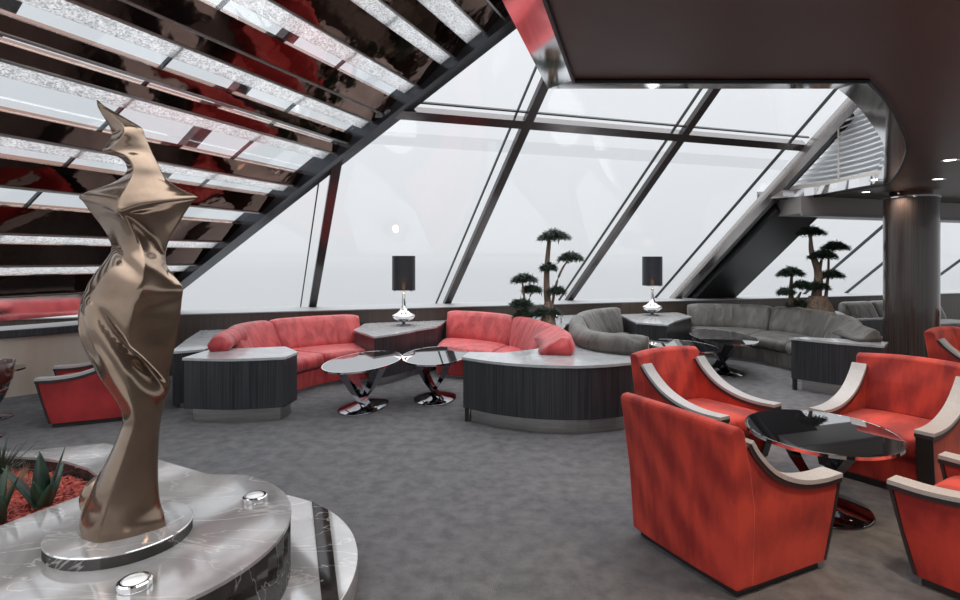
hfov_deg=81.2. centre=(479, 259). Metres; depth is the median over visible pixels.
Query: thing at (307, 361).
seat cushion
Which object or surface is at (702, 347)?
coffee table
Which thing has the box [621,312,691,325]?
countertop
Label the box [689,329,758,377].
coffee table
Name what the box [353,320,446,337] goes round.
countertop
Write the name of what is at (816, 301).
tree
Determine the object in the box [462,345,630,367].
countertop
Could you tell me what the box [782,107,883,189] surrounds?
blind
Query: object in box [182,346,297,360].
countertop
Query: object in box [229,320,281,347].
cushion
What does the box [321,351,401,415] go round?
coffee table
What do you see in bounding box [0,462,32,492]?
dry grass
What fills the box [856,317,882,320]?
countertop
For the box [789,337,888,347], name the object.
countertop
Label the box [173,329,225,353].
countertop
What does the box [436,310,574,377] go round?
sofa
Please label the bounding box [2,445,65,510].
agave plant
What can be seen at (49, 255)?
slatted ceiling
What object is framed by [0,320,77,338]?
countertop
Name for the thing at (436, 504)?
floor
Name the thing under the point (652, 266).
table lamp
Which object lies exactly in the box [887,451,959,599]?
armchair
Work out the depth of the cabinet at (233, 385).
5.50 m
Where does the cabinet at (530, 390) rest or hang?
on the floor
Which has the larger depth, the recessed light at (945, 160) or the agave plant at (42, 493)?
the recessed light at (945, 160)
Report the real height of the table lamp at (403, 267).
1.020 m
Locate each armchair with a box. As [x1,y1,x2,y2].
[34,362,122,427]
[621,392,842,596]
[630,346,781,456]
[809,352,959,489]
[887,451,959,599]
[924,326,959,362]
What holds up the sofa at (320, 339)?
on the floor
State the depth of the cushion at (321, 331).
7.66 m
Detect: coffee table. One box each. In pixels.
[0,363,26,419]
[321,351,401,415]
[402,346,466,405]
[649,339,719,352]
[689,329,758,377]
[745,409,906,529]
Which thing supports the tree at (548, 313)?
on the ledge at (565, 322)
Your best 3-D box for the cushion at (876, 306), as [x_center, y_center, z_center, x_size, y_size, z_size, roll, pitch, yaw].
[7.890,1.070,10.802,0.875,0.580,0.341,0,0,-20]
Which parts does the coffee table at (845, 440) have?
curved leg, curved leg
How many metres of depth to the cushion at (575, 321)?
7.27 m
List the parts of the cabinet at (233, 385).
kick plate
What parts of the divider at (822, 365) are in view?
leg, kick plate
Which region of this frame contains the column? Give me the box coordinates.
[882,189,941,357]
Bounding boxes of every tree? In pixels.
[508,227,585,324]
[774,223,851,313]
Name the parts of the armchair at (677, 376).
arm panel, backrest, seat, arm panel, arm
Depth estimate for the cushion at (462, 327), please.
8.24 m
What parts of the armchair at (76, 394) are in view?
arm, arm panel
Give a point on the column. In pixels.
(911, 218)
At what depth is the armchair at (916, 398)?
4.19 m
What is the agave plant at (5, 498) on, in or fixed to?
on the gravel
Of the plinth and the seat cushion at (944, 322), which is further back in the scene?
the seat cushion at (944, 322)
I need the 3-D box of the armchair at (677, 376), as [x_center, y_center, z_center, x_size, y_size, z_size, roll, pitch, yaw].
[1.786,1.178,4.522,0.789,0.845,0.884,0,0,-32]
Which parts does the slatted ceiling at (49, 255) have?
crystal panel, crystal panel, crystal panel, crystal panel, crystal panel, crystal panel, frame, crystal panel, crystal panel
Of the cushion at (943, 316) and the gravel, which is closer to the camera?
the gravel
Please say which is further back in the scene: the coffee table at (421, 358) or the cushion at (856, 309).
the cushion at (856, 309)
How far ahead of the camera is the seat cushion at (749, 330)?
9.47 m
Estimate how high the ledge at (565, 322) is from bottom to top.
0.660 m
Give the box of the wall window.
[0,65,959,375]
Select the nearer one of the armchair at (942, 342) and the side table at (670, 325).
the armchair at (942, 342)
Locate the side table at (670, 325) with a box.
[621,312,691,348]
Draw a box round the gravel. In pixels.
[0,468,87,525]
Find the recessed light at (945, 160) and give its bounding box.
[940,159,959,161]
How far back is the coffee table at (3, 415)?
5.72 m
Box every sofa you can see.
[207,314,368,392]
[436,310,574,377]
[569,307,648,355]
[687,303,882,370]
[838,300,959,327]
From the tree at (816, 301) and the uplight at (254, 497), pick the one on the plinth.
the uplight at (254, 497)
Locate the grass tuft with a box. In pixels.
[0,434,42,475]
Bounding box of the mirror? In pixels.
[0,294,82,320]
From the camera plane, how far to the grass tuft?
3.33 m
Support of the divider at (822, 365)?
on the floor
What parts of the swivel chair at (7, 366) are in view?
seat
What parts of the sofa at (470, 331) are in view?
rolled arm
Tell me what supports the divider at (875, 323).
on the floor
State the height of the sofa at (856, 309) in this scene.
0.820 m
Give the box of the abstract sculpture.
[41,100,197,571]
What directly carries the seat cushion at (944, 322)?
on the sofa at (856, 309)
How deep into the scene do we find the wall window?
8.55 m
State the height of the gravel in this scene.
0.049 m
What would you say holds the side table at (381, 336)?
on the floor
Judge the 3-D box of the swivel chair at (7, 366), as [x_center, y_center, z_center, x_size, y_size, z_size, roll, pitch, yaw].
[-4.475,1.238,4.980,0.530,0.725,0.579,0,0,0]
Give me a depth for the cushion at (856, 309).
10.47 m
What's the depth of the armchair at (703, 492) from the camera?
2.77 m
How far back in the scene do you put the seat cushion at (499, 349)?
7.31 m
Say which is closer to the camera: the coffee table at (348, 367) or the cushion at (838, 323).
the coffee table at (348, 367)
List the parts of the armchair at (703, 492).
backrest, arm panel, arm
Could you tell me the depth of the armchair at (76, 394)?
5.40 m
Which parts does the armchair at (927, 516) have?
arm, arm panel, arm, seat, arm panel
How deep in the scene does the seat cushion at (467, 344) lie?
7.72 m
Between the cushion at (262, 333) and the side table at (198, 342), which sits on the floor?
the side table at (198, 342)
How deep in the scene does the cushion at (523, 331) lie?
7.33 m
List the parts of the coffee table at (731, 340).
curved leg, curved leg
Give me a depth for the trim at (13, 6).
4.25 m
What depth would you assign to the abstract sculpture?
2.34 m
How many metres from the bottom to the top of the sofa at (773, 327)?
0.820 m
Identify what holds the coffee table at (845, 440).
on the floor
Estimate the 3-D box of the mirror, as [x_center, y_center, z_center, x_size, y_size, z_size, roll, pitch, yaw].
[-5.472,0.523,5.675,0.028,0.300,5.212,0,0,23]
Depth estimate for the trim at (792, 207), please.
9.04 m
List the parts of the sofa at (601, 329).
rolled arm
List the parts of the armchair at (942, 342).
arm panel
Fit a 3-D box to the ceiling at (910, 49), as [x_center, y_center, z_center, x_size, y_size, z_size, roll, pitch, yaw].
[5.600,-1.060,4.038,14.600,0.120,16.077,0,0,0]
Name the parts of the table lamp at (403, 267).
lamp shade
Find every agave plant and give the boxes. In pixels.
[0,465,18,524]
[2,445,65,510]
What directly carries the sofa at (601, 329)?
on the floor
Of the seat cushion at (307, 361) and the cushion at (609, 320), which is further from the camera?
the cushion at (609, 320)
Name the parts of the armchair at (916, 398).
arm, arm panel, seat, backrest, arm, arm panel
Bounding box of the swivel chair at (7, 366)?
[0,358,15,437]
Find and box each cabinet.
[182,346,297,422]
[462,345,634,433]
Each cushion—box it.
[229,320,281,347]
[269,314,359,348]
[293,343,365,362]
[297,351,323,372]
[438,338,507,352]
[446,310,512,345]
[494,346,521,352]
[509,316,551,349]
[569,316,587,332]
[576,307,623,332]
[687,303,772,330]
[691,326,765,340]
[750,331,810,352]
[768,306,836,337]
[786,342,790,354]
[824,314,862,338]
[838,301,878,317]
[868,300,882,317]
[941,307,946,318]
[941,319,959,327]
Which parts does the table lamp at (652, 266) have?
lamp shade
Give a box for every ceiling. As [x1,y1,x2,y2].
[0,0,516,320]
[548,0,959,202]
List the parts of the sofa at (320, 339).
rolled arm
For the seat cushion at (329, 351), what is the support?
on the sofa at (320, 339)
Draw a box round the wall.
[0,320,90,405]
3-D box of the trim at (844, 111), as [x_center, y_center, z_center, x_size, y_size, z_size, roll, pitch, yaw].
[4.646,-0.960,9.197,0.178,3.761,4.323,0,0,-24]
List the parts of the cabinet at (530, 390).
leg, kick plate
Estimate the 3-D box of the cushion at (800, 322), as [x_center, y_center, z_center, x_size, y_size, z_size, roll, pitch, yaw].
[5.138,1.070,8.936,0.421,0.580,1.422,0,0,-7]
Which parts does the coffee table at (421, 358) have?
curved leg, curved leg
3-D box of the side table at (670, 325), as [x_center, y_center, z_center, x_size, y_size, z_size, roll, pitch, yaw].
[3.010,1.280,9.300,1.220,0.640,2.000,0,0,0]
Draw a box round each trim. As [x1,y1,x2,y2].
[0,0,22,36]
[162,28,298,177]
[502,0,905,198]
[669,97,857,298]
[776,196,959,222]
[801,212,959,220]
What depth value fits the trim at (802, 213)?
8.96 m
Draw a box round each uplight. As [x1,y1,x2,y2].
[116,571,152,594]
[242,491,266,504]
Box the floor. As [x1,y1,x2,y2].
[0,356,958,599]
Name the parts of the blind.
rail, ladder cord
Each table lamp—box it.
[392,256,415,325]
[642,256,662,315]
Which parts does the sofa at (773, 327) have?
rolled arm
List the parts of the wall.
kick plate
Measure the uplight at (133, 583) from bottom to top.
0.028 m
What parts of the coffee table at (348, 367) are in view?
curved leg, curved leg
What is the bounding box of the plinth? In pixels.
[0,443,357,599]
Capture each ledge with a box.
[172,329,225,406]
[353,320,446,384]
[529,315,575,331]
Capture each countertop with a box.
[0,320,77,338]
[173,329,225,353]
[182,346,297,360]
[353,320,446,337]
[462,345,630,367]
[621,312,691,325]
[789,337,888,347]
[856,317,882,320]
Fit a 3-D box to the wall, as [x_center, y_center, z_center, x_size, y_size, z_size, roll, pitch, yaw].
[-5.932,1.185,6.124,3.020,0.830,0.892,0,0,-32]
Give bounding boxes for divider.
[789,337,888,394]
[856,317,882,341]
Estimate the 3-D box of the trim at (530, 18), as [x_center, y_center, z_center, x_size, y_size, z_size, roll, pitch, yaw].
[2.035,-1.058,4.023,1.815,0.125,11.720,0,0,35]

